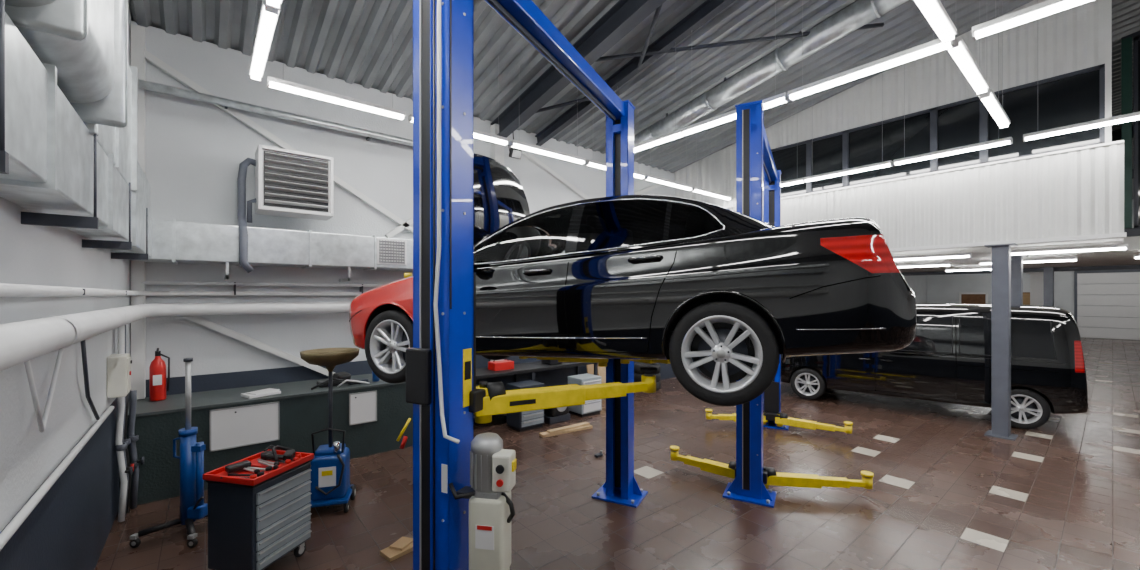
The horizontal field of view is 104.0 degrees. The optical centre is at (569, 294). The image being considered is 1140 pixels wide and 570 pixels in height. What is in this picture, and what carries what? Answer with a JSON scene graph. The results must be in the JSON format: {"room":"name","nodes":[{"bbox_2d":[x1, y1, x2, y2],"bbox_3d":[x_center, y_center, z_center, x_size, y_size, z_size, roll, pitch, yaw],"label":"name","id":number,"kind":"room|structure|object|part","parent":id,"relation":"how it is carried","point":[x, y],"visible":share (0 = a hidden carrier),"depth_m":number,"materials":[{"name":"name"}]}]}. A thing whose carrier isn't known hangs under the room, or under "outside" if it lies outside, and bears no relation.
{"room":"auto repair garage","nodes":[
{"label":"auto repair garage","id":0,"kind":"room"},
{"bbox_2d":[0,5,130,569],"bbox_3d":[-0.809,-1.900,-0.275,0.200,8.300,14.600,0,0,-39],"label":"wall","id":1,"kind":"structure","parent":0,"point":[70,527],"depth_m":2.73,"materials":[{"name":"white paint"}]},
{"bbox_2d":[0,340,114,550],"bbox_3d":[-1.716,0.646,1.050,0.042,0.807,7.800,0,0,-39],"label":"cable conduit","id":2,"kind":"object","parent":1,"relation":"attached to","point":[12,527],"visible":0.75,"depth_m":2.41,"materials":[{"name":"metal"}]},
{"bbox_2d":[0,0,151,259],"bbox_3d":[-1.969,-1.580,1.593,0.375,2.460,8.960,0,0,-39],"label":"ventilation duct","id":3,"kind":"object","parent":1,"relation":"attached to","point":[68,83],"visible":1,"depth_m":2.01,"materials":[{"name":"metal"}]},
{"bbox_2d":[107,353,131,397],"bbox_3d":[-4.275,0.760,4.228,0.150,0.380,0.260,0,0,-39],"label":"junction box","id":4,"kind":"object","parent":1,"relation":"attached to","point":[118,365],"visible":1,"depth_m":4.13,"materials":[{"name":"white plastic"}]},
{"bbox_2d":[115,325,143,521],"bbox_3d":[-4.496,1.266,4.532,0.165,1.931,0.398,0,0,-29],"label":"pipes","id":5,"kind":"object","parent":1,"relation":"attached to","point":[126,469],"visible":0.97,"depth_m":4.47,"materials":[{"name":"grey plastic"}]},
{"bbox_2d":[0,302,350,370],"bbox_3d":[-0.422,0.180,3.275,4.900,0.168,9.600,0,0,-39],"label":"pipe","id":6,"kind":"object","parent":1,"relation":"attached to","point":[21,342],"visible":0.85,"depth_m":2.50,"materials":[{"name":"metal"}]},
{"bbox_2d":[0,281,384,296],"bbox_3d":[-0.422,-0.082,3.275,4.900,0.180,9.600,0,0,-39],"label":"pipe","id":7,"kind":"object","parent":1,"relation":"attached to","point":[6,289],"visible":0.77,"depth_m":5.56,"materials":[{"name":"metal"}]},
{"bbox_2d":[119,374,412,506],"bbox_3d":[-3.574,1.760,6.251,3.800,0.980,1.000,0,0,-39],"label":"wall","id":8,"kind":"structure","parent":0,"point":[303,410],"depth_m":5.64,"materials":[{"name":"grey paint"}]},
{"bbox_2d":[149,348,169,400],"bbox_3d":[-4.960,0.953,5.368,0.164,0.625,0.161,0,0,18],"label":"fire extinguisher","id":9,"kind":"object","parent":8,"relation":"on","point":[157,369],"visible":1,"depth_m":5.32,"materials":[{"name":"red metal"}]},
{"bbox_2d":[210,401,279,451],"bbox_3d":[-3.892,1.570,5.345,0.680,0.480,0.026,0,0,-39],"label":"access panel","id":10,"kind":"object","parent":8,"relation":"attached to","point":[232,427],"visible":1,"depth_m":5.34,"materials":[{"name":"white metal"}]},
{"bbox_2d":[241,388,280,398],"bbox_3d":[-3.920,1.245,5.657,0.266,0.040,0.367,0,0,33],"label":"paper stack","id":11,"kind":"object","parent":8,"relation":"on","point":[265,392],"visible":1,"depth_m":5.59,"materials":[{"name":"white paper"}]},
{"bbox_2d":[311,371,379,389],"bbox_3d":[-3.070,1.172,6.347,1.119,0.203,0.412,0,0,-39],"label":"supplies","id":12,"kind":"object","parent":8,"relation":"on","point":[340,378],"visible":0.68,"depth_m":6.24,"materials":[{"name":"black plastic"}]},
{"bbox_2d":[349,390,376,425],"bbox_3d":[-2.871,1.565,6.182,0.360,0.430,0.026,0,0,-39],"label":"access panel","id":13,"kind":"object","parent":8,"relation":"attached to","point":[362,405],"visible":1,"depth_m":6.18,"materials":[{"name":"white metal"}]},
{"bbox_2d":[131,21,926,396],"bbox_3d":[8.689,-0.550,17.082,36.900,5.600,0.200,0,0,-39],"label":"wall","id":14,"kind":"structure","parent":0,"point":[195,149],"depth_m":6.31,"materials":[{"name":"white paint"}]},
{"bbox_2d":[128,219,412,281],"bbox_3d":[-3.253,-0.545,6.728,4.900,0.690,0.670,0,0,-39],"label":"ventilation duct","id":15,"kind":"object","parent":14,"relation":"attached to","point":[173,241],"visible":0.79,"depth_m":5.87,"materials":[{"name":"silver metal"}]},
{"bbox_2d":[139,79,412,145],"bbox_3d":[-3.432,-2.500,6.788,4.500,0.100,0.350,0,0,-39],"label":"conduit pipe","id":16,"kind":"object","parent":14,"relation":"attached to","point":[143,84],"visible":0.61,"depth_m":6.02,"materials":[{"name":"metal"}]},
{"bbox_2d":[237,144,333,272],"bbox_3d":[-3.913,-1.091,6.117,1.055,1.638,0.768,0,0,-39],"label":"heater","id":17,"kind":"object","parent":14,"relation":"attached to","point":[288,183],"visible":1,"depth_m":5.86,"materials":[{"name":"white metal"}]},
{"bbox_2d":[131,24,669,398],"bbox_3d":[-1.311,-0.500,8.637,10.306,5.500,0.180,0,0,-39],"label":"brace","id":18,"kind":"object","parent":14,"relation":"attached to","point":[139,55],"visible":0.32,"depth_m":5.54,"materials":[{"name":"white metal"}]},
{"bbox_2d":[585,159,605,169],"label":"ceiling light","id":19,"kind":"object","parent":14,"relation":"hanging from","point":[595,164],"depth_m":8.00,"materials":[{"name":"white plastic"}]},
{"bbox_2d":[634,171,644,178],"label":"ceiling light","id":20,"kind":"object","parent":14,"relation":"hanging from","point":[636,174],"depth_m":8.73,"materials":[{"name":"white plastic"}]},
{"bbox_2d":[95,337,1139,569],"bbox_3d":[13.497,2.250,11.455,37.200,0.001,15.000,0,0,-39],"label":"floor","id":21,"kind":"structure","parent":0,"point":[946,494],"depth_m":4.90,"materials":[{"name":"brown tile"}]},
{"bbox_2d":[129,358,207,547],"bbox_3d":[-3.614,1.425,4.220,0.605,1.649,0.559,0,0,0],"label":"jack","id":22,"kind":"object","parent":21,"relation":"on","point":[193,507],"visible":0.84,"depth_m":4.18,"materials":[{"name":"blue paint"}]},
{"bbox_2d":[205,460,311,569],"bbox_3d":[-2.514,1.830,3.676,0.485,0.840,0.611,0,0,13],"label":"tool cabinet","id":23,"kind":"object","parent":21,"relation":"on","point":[254,527],"visible":0.93,"depth_m":3.42,"materials":[{"name":"grey metal"}]},
{"bbox_2d":[203,445,313,485],"bbox_3d":[-2.506,1.341,3.652,0.509,0.134,0.660,0,0,13],"label":"tray","id":24,"kind":"object","parent":23,"relation":"on","point":[252,470],"visible":1,"depth_m":3.53,"materials":[{"name":"red plastic"}]},
{"bbox_2d":[300,348,359,512],"bbox_3d":[-2.540,1.420,4.720,0.560,1.660,0.560,0,0,-17],"label":"oil drainer","id":25,"kind":"object","parent":21,"relation":"on","point":[330,465],"visible":0.84,"depth_m":4.59,"materials":[{"name":"blue paint"}]},
{"bbox_2d":[380,537,412,561],"bbox_3d":[-1.505,2.220,3.919,0.202,0.059,0.284,0,0,39],"label":"scrap","id":26,"kind":"object","parent":21,"relation":"on","point":[402,546],"visible":0.81,"depth_m":3.87,"materials":[{"name":"beige wood"}]},
{"bbox_2d":[507,380,543,431],"bbox_3d":[-0.750,1.880,7.587,0.500,0.740,0.455,0,0,-39],"label":"tool chest","id":27,"kind":"object","parent":21,"relation":"on","point":[526,420],"visible":0.51,"depth_m":7.44,"materials":[{"name":"grey metal"}]},
{"bbox_2d":[396,0,670,569],"bbox_3d":[-0.123,0.065,3.772,1.930,4.370,3.200,0,0,27],"label":"lift","id":28,"kind":"object","parent":21,"relation":"on","point":[444,394],"visible":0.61,"depth_m":2.43,"materials":[{"name":"blue paint"}]},
{"bbox_2d":[448,433,515,569],"bbox_3d":[-0.459,1.502,2.375,0.354,1.495,0.202,0,0,10],"label":"lift power unit","id":29,"kind":"object","parent":28,"relation":"attached to","point":[492,467],"visible":1,"depth_m":2.30,"materials":[{"name":"white plastic"}]},
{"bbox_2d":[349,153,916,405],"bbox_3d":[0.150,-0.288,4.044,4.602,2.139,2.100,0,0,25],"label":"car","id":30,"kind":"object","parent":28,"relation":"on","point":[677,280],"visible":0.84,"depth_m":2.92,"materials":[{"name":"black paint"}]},
{"bbox_3d":[0.105,-0.120,4.065,4.520,1.151,2.100,-2,-1,25],"label":"trim","id":31,"kind":"part","parent":30,"relation":"part of","materials":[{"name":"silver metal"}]},
{"bbox_2d":[473,361,597,418],"bbox_3d":[-0.779,1.790,8.362,3.000,0.920,0.680,0,0,-39],"label":"workbench","id":32,"kind":"object","parent":21,"relation":"on","point":[557,374],"visible":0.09,"depth_m":8.52,"materials":[{"name":"grey metal"}]},
{"bbox_2d":[488,358,513,370],"bbox_3d":[-1.236,1.235,7.974,0.400,0.190,0.250,0,0,-39],"label":"toolbox","id":33,"kind":"object","parent":32,"relation":"on","point":[502,364],"visible":0.94,"depth_m":7.88,"materials":[{"name":"red plastic"}]},
{"bbox_2d":[541,360,561,364],"bbox_3d":[-0.180,1.220,8.775,0.750,0.220,0.300,0,0,-39],"label":"supplies","id":34,"kind":"object","parent":32,"relation":"on","point":[549,362],"visible":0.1,"depth_m":8.50,"materials":[{"name":"black plastic"}]},
{"bbox_2d":[544,406,569,424],"bbox_3d":[-0.270,2.010,7.978,0.460,0.480,0.420,0,0,-39],"label":"air compressor","id":35,"kind":"object","parent":21,"relation":"on","point":[561,414],"visible":0.51,"depth_m":7.81,"materials":[{"name":"black metal"}]},
{"bbox_2d":[539,422,592,437],"bbox_3d":[-0.060,2.212,7.329,0.950,0.076,0.154,0,0,-33],"label":"wood planks","id":36,"kind":"object","parent":21,"relation":"on","point":[584,425],"visible":1,"depth_m":7.28,"materials":[{"name":"beige wood"}]},
{"bbox_2d":[568,373,601,416],"bbox_3d":[0.290,1.900,8.479,0.500,0.700,0.455,0,0,-39],"label":"box","id":37,"kind":"object","parent":21,"relation":"on","point":[591,407],"visible":0.58,"depth_m":8.34,"materials":[{"name":"white plastic"}]},
{"bbox_2d":[586,364,605,382],"bbox_3d":[0.771,1.750,9.910,0.960,0.997,0.200,0,0,-39],"label":"leaning boards","id":38,"kind":"object","parent":21,"relation":"on","point":[590,368],"visible":0.1,"depth_m":9.80,"materials":[{"name":"wood"}]},
{"bbox_2d":[594,450,602,457],"bbox_3d":[0.402,2.215,6.202,0.125,0.070,0.060,0,0,-39],"label":"block","id":39,"kind":"object","parent":21,"relation":"on","point":[600,454],"visible":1,"depth_m":6.18,"materials":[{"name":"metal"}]},
{"bbox_2d":[634,362,660,390],"bbox_3d":[1.839,1.950,10.690,0.670,0.600,0.670,0,0,-39],"label":"stack","id":40,"kind":"object","parent":21,"relation":"on","point":[637,375],"visible":0.42,"depth_m":10.48,"materials":[{"name":"rubber"}]},
{"bbox_2d":[670,100,873,507],"bbox_3d":[2.847,0.065,6.303,2.220,4.370,3.480,0,0,29],"label":"lift","id":41,"kind":"object","parent":21,"relation":"on","point":[758,180],"visible":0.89,"depth_m":4.96,"materials":[{"name":"blue paint"}]},
{"bbox_2d":[781,303,1088,428],"bbox_3d":[6.886,1.208,9.234,4.869,2.087,2.300,0,0,40],"label":"van","id":42,"kind":"object","parent":21,"relation":"on","point":[948,359],"visible":0.73,"depth_m":7.92,"materials":[{"name":"paint"}]},
{"bbox_3d":[6.906,1.152,9.217,4.816,1.499,2.300,0,0,40],"label":"trim","id":43,"kind":"part","parent":42,"relation":"part of","materials":[{"name":"black metal"}]},
{"bbox_2d":[984,243,1017,440],"bbox_3d":[6.893,0.725,7.113,0.370,3.050,0.350,0,0,-39],"label":"steel column","id":44,"kind":"structure","parent":21,"relation":"on","point":[1000,253],"depth_m":7.03,"materials":[{"name":"grey metal"}]},
{"bbox_2d":[1011,255,1027,304],"bbox_3d":[9.383,0.715,9.375,0.370,3.070,0.350,0,0,-39],"label":"steel column","id":45,"kind":"structure","parent":21,"relation":"on","point":[1016,261],"depth_m":9.27,"materials":[{"name":"grey metal"}]},
{"bbox_2d":[1040,267,1057,305],"bbox_3d":[14.164,0.715,13.165,0.370,3.070,0.350,0,0,-39],"label":"steel column","id":46,"kind":"structure","parent":21,"relation":"on","point":[1048,272],"depth_m":13.09,"materials":[{"name":"grey metal"}]},
{"bbox_2d":[128,0,1139,198],"bbox_3d":[13.471,-4.647,11.434,37.133,2.725,15.000,0,0,-39],"label":"ceiling","id":47,"kind":"structure","parent":0,"point":[350,41],"depth_m":6.94,"materials":[{"name":"metal"}]},
{"bbox_2d":[249,0,279,81],"bbox_3d":[-2.909,-3.099,4.210,0.120,1.579,1.500,0,0,-39],"label":"ceiling light","id":48,"kind":"object","parent":47,"relation":"hanging from","point":[268,17],"visible":0.88,"depth_m":4.06,"materials":[{"name":"white plastic"}]},
{"bbox_2d":[266,0,282,9],"bbox_3d":[-1.913,-3.238,2.996,0.120,1.857,1.500,0,0,-39],"label":"ceiling light","id":49,"kind":"object","parent":47,"relation":"hanging from","point":[276,4],"visible":1,"depth_m":3.54,"materials":[{"name":"white plastic"}]},
{"bbox_2d":[267,14,405,120],"bbox_3d":[-2.764,-2.974,5.389,1.500,1.327,0.120,0,0,-39],"label":"ceiling light","id":50,"kind":"object","parent":47,"relation":"hanging from","point":[272,82],"visible":1,"depth_m":5.33,"materials":[{"name":"white plastic"}]},
{"bbox_2d":[408,113,412,121],"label":"ceiling light","id":51,"kind":"object","parent":47,"relation":"hanging from","point":[410,118],"depth_m":5.89,"materials":[{"name":"white plastic"}]},
{"bbox_2d":[473,56,508,145],"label":"ceiling light","id":52,"kind":"object","parent":47,"relation":"hanging from","point":[498,139],"depth_m":6.69,"materials":[{"name":"white plastic"}]},
{"bbox_2d":[509,140,585,164],"bbox_3d":[-0.336,-2.974,7.380,1.500,1.327,0.120,0,0,-39],"label":"ceiling light","id":53,"kind":"object","parent":47,"relation":"hanging from","point":[513,143],"visible":0.98,"depth_m":7.28,"materials":[{"name":"white plastic"}]},
{"bbox_2d":[491,0,665,137],"bbox_3d":[3.192,-4.425,2.967,0.200,2.919,14.659,0,0,-39],"label":"rafter","id":54,"kind":"object","parent":47,"relation":"attached to","point":[625,15],"depth_m":6.52,"materials":[{"name":"grey metal"}]},
{"bbox_2d":[535,0,735,145],"bbox_3d":[3.958,-4.494,3.611,0.120,2.781,14.635,0,0,-39],"label":"rafter","id":55,"kind":"object","parent":47,"relation":"attached to","point":[707,10],"depth_m":6.90,"materials":[{"name":"grey metal"}]},
{"bbox_2d":[617,86,685,152],"bbox_3d":[1.177,-3.136,7.018,0.120,1.653,1.500,0,0,-39],"label":"ceiling light","id":56,"kind":"object","parent":47,"relation":"hanging from","point":[676,134],"visible":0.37,"depth_m":6.77,"materials":[{"name":"white plastic"}]},
{"bbox_2d":[644,175,692,190],"bbox_3d":[2.092,-2.974,9.371,1.500,1.327,0.120,0,0,-39],"label":"ceiling light","id":57,"kind":"object","parent":47,"relation":"hanging from","point":[647,177],"visible":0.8,"depth_m":9.29,"materials":[{"name":"white plastic"}]},
{"bbox_2d":[681,110,735,135],"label":"ceiling light","id":58,"kind":"object","parent":47,"relation":"hanging from","point":[731,115],"depth_m":6.08,"materials":[{"name":"white plastic"}]},
{"bbox_2d":[691,187,731,199],"bbox_3d":[3.307,-2.974,10.367,1.500,1.327,0.120,0,0,-39],"label":"ceiling light","id":59,"kind":"object","parent":47,"relation":"hanging from","point":[694,189],"visible":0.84,"depth_m":10.28,"materials":[{"name":"white plastic"}]},
{"bbox_2d":[605,0,907,158],"bbox_3d":[4.647,-4.141,5.687,0.370,2.420,11.762,0,0,-39],"label":"duct","id":60,"kind":"object","parent":47,"relation":"hanging from","point":[861,12],"depth_m":7.14,"materials":[{"name":"silver metal"}]},
{"bbox_2d":[762,0,789,109],"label":"ceiling light","id":61,"kind":"object","parent":47,"relation":"hanging from","point":[781,98],"depth_m":5.41,"materials":[{"name":"white plastic"}]},
{"bbox_2d":[781,178,804,186],"bbox_3d":[4.335,-3.130,9.697,0.120,1.641,1.500,0,0,-39],"label":"ceiling light","id":62,"kind":"object","parent":47,"relation":"hanging from","point":[799,180],"visible":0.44,"depth_m":9.26,"materials":[{"name":"white plastic"}]},
{"bbox_2d":[804,98,892,182],"bbox_3d":[5.285,-3.263,8.537,0.120,1.906,1.500,0,0,-39],"label":"ceiling light","id":63,"kind":"object","parent":47,"relation":"hanging from","point":[886,163],"visible":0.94,"depth_m":8.54,"materials":[{"name":"white plastic"}]},
{"bbox_2d":[788,30,954,100],"bbox_3d":[3.080,-3.402,4.698,0.120,2.184,1.500,0,0,-39],"label":"ceiling light","id":64,"kind":"object","parent":47,"relation":"hanging from","point":[934,46],"visible":0.8,"depth_m":4.59,"materials":[{"name":"white plastic"}]},
{"bbox_2d":[914,0,956,43],"bbox_3d":[2.877,-3.413,3.588,1.500,2.207,0.120,0,0,-39],"label":"ceiling light","id":65,"kind":"object","parent":47,"relation":"hanging from","point":[933,11],"visible":1,"depth_m":3.76,"materials":[{"name":"white plastic"}]},
{"bbox_2d":[893,6,1012,165],"bbox_3d":[6.256,-3.398,7.354,0.120,2.177,1.500,0,0,-39],"label":"ceiling light","id":66,"kind":"object","parent":47,"relation":"hanging from","point":[1009,140],"visible":0.96,"depth_m":7.26,"materials":[{"name":"white plastic"}]},
{"bbox_2d":[946,36,988,94],"bbox_3d":[4.153,-3.413,4.634,1.500,2.207,0.120,0,0,-39],"label":"ceiling light","id":67,"kind":"object","parent":47,"relation":"hanging from","point":[960,53],"visible":0.82,"depth_m":4.53,"materials":[{"name":"white plastic"}]},
{"bbox_2d":[978,88,1009,128],"bbox_3d":[5.429,-3.413,5.680,1.500,2.207,0.120,0,0,-39],"label":"ceiling light","id":68,"kind":"object","parent":47,"relation":"hanging from","point":[989,99],"visible":0.93,"depth_m":5.57,"materials":[{"name":"white plastic"}]},
{"bbox_2d":[972,0,1092,40],"bbox_3d":[4.113,-3.546,3.437,0.120,2.473,1.500,0,0,-39],"label":"ceiling light","id":69,"kind":"object","parent":47,"relation":"hanging from","point":[1048,7],"visible":1,"depth_m":3.75,"materials":[{"name":"white plastic"}]},
{"bbox_2d":[1023,111,1139,141],"bbox_3d":[7.283,-3.542,6.101,0.120,2.464,1.500,0,0,-39],"label":"ceiling light","id":70,"kind":"object","parent":47,"relation":"hanging from","point":[1134,116],"visible":1,"depth_m":6.19,"materials":[{"name":"white plastic"}]},
{"bbox_2d":[1112,125,1133,141],"bbox_3d":[15.294,-4.425,12.890,0.200,2.919,14.659,0,0,-39],"label":"rafter","id":71,"kind":"object","parent":47,"relation":"attached to","point":[1116,135],"visible":0.02,"depth_m":12.59,"materials":[{"name":"metal"}]},
{"bbox_2d":[514,5,883,116],"bbox_3d":[1.605,-3.660,6.392,5.901,0.891,2.159,0,0,14],"label":"roof truss","id":72,"kind":"structure","parent":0,"point":[644,52],"depth_m":6.73,"materials":[{"name":"grey metal"}]},
{"bbox_2d":[508,132,521,158],"bbox_3d":[-1.032,-2.855,8.355,0.260,0.593,0.190,0,0,-39],"label":"floodlight","id":73,"kind":"object","parent":72,"relation":"hanging from","point":[513,153],"visible":0.89,"depth_m":8.29,"materials":[{"name":"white plastic"}]},
{"bbox_2d":[675,0,1111,206],"bbox_3d":[5.309,-2.930,9.273,0.130,3.640,7.590,0,0,-39],"label":"wall","id":74,"kind":"structure","parent":0,"point":[1079,37],"depth_m":7.72,"materials":[{"name":"white metal"}]},
{"bbox_2d":[771,140,808,197],"bbox_3d":[4.817,-2.720,9.834,0.080,1.160,0.900,0,0,-39],"label":"window","id":75,"kind":"structure","parent":74,"relation":"in","point":[792,160],"depth_m":9.75,"materials":[{"name":"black glass"}]},
{"bbox_2d":[809,131,844,192],"bbox_3d":[5.324,-2.720,9.215,0.080,1.160,0.700,0,0,-39],"label":"window","id":76,"kind":"structure","parent":74,"relation":"in","point":[828,150],"depth_m":9.22,"materials":[{"name":"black glass"}]},
{"bbox_2d":[845,108,933,186],"bbox_3d":[5.990,-2.720,8.403,0.080,1.160,1.400,0,0,-39],"label":"window","id":77,"kind":"structure","parent":74,"relation":"in","point":[882,141],"depth_m":8.36,"materials":[{"name":"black glass"}]},
{"bbox_2d":[934,96,983,171],"bbox_3d":[6.640,-2.720,7.611,0.080,1.160,0.650,0,0,-39],"label":"window","id":78,"kind":"structure","parent":74,"relation":"in","point":[959,123],"depth_m":7.61,"materials":[{"name":"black glass"}]},
{"bbox_2d":[984,64,1104,162],"bbox_3d":[7.252,-2.720,6.864,0.080,1.160,1.280,0,0,-39],"label":"window","id":79,"kind":"structure","parent":74,"relation":"in","point":[1075,97],"depth_m":6.79,"materials":[{"name":"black glass"}]},
{"bbox_2d":[891,236,1139,275],"bbox_3d":[11.262,-0.900,9.622,9.780,0.400,14.600,0,0,-39],"label":"mezzanine slab","id":80,"kind":"object","parent":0,"point":[1113,259],"visible":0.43,"depth_m":10.00,"materials":[{"name":"metal"}]},
{"bbox_2d":[897,262,951,267],"bbox_3d":[8.642,-0.755,11.225,0.120,0.130,1.500,0,0,-39],"label":"ceiling light","id":81,"kind":"object","parent":80,"relation":"attached to","point":[946,263],"visible":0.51,"depth_m":10.99,"materials":[{"name":"white plastic"}]},
{"bbox_2d":[724,140,1126,251],"bbox_3d":[5.258,-1.468,9.115,0.150,1.335,7.670,0,0,-39],"label":"parapet","id":82,"kind":"object","parent":80,"relation":"on","point":[1074,194],"visible":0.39,"depth_m":7.14,"materials":[{"name":"white metal"}]},
{"bbox_2d":[893,251,971,260],"bbox_3d":[6.907,-0.755,8.767,0.120,0.130,1.500,0,0,-39],"label":"ceiling light","id":83,"kind":"object","parent":80,"relation":"attached to","point":[953,255],"visible":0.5,"depth_m":8.56,"materials":[{"name":"white plastic"}]},
{"bbox_2d":[945,267,990,271],"bbox_3d":[11.624,-0.755,12.635,0.120,0.130,1.500,0,0,-39],"label":"ceiling light","id":84,"kind":"object","parent":80,"relation":"attached to","point":[978,268],"visible":0.54,"depth_m":12.77,"materials":[{"name":"white plastic"}]},
{"bbox_2d":[979,261,990,264],"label":"ceiling light","id":85,"kind":"object","parent":80,"relation":"attached to","point":[980,262],"depth_m":10.15,"materials":[{"name":"white plastic"}]},
{"bbox_2d":[1023,257,1077,262],"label":"ceiling light","id":86,"kind":"object","parent":80,"relation":"attached to","point":[1060,259],"depth_m":9.36,"materials":[{"name":"white plastic"}]},
{"bbox_2d":[1011,244,1127,254],"bbox_3d":[8.048,-0.755,7.375,0.120,0.130,1.500,0,0,-39],"label":"ceiling light","id":87,"kind":"object","parent":80,"relation":"attached to","point":[1114,246],"visible":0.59,"depth_m":7.21,"materials":[{"name":"white plastic"}]},
{"bbox_2d":[1121,31,1139,236],"bbox_3d":[12.304,-2.955,5.498,0.200,3.790,6.900,0,0,-39],"label":"window","id":88,"kind":"structure","parent":80,"relation":"on","point":[1137,39],"depth_m":8.03,"materials":[{"name":"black glass"}]},
{"bbox_2d":[1133,254,1139,258],"bbox_3d":[11.305,-0.755,7.977,0.120,0.130,1.500,0,0,-39],"label":"ceiling light","id":89,"kind":"object","parent":80,"relation":"attached to","point":[1135,256],"visible":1,"depth_m":8.50,"materials":[{"name":"white plastic"}]},
{"bbox_2d":[927,199,1139,339],"bbox_3d":[27.725,-1.900,23.121,0.200,8.300,14.600,0,0,-39],"label":"wall","id":90,"kind":"structure","parent":0,"point":[940,288],"depth_m":26.65,"materials":[{"name":"white paint"}]},
{"bbox_2d":[959,292,987,303],"bbox_3d":[24.405,1.050,26.930,0.105,2.400,1.300,0,0,-39],"label":"door","id":91,"kind":"structure","parent":90,"relation":"in","point":[982,297],"depth_m":26.92,"materials":[{"name":"brown wood"}]},
{"bbox_2d":[1023,292,1029,304],"bbox_3d":[25.723,0.300,25.359,0.060,0.900,1.400,0,0,-39],"label":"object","id":92,"kind":"object","parent":90,"relation":"attached to","point":[1026,295],"visible":0.02,"depth_m":25.18,"materials":[{"name":"brown wood"}]},
{"bbox_2d":[1074,269,1139,339],"bbox_3d":[29.004,0.475,21.325,0.100,3.550,6.400,0,0,-39],"label":"door","id":93,"kind":"structure","parent":90,"relation":"in","point":[1121,311],"depth_m":22.88,"materials":[{"name":"white metal"}]},
{"bbox_2d":[1027,272,1042,304],"bbox_3d":[20.475,0.600,19.504,0.600,3.300,0.600,0,0,-39],"label":"pillar","id":94,"kind":"structure","parent":0,"point":[1036,278],"depth_m":19.38,"materials":[{"name":"white paint"}]}
]}

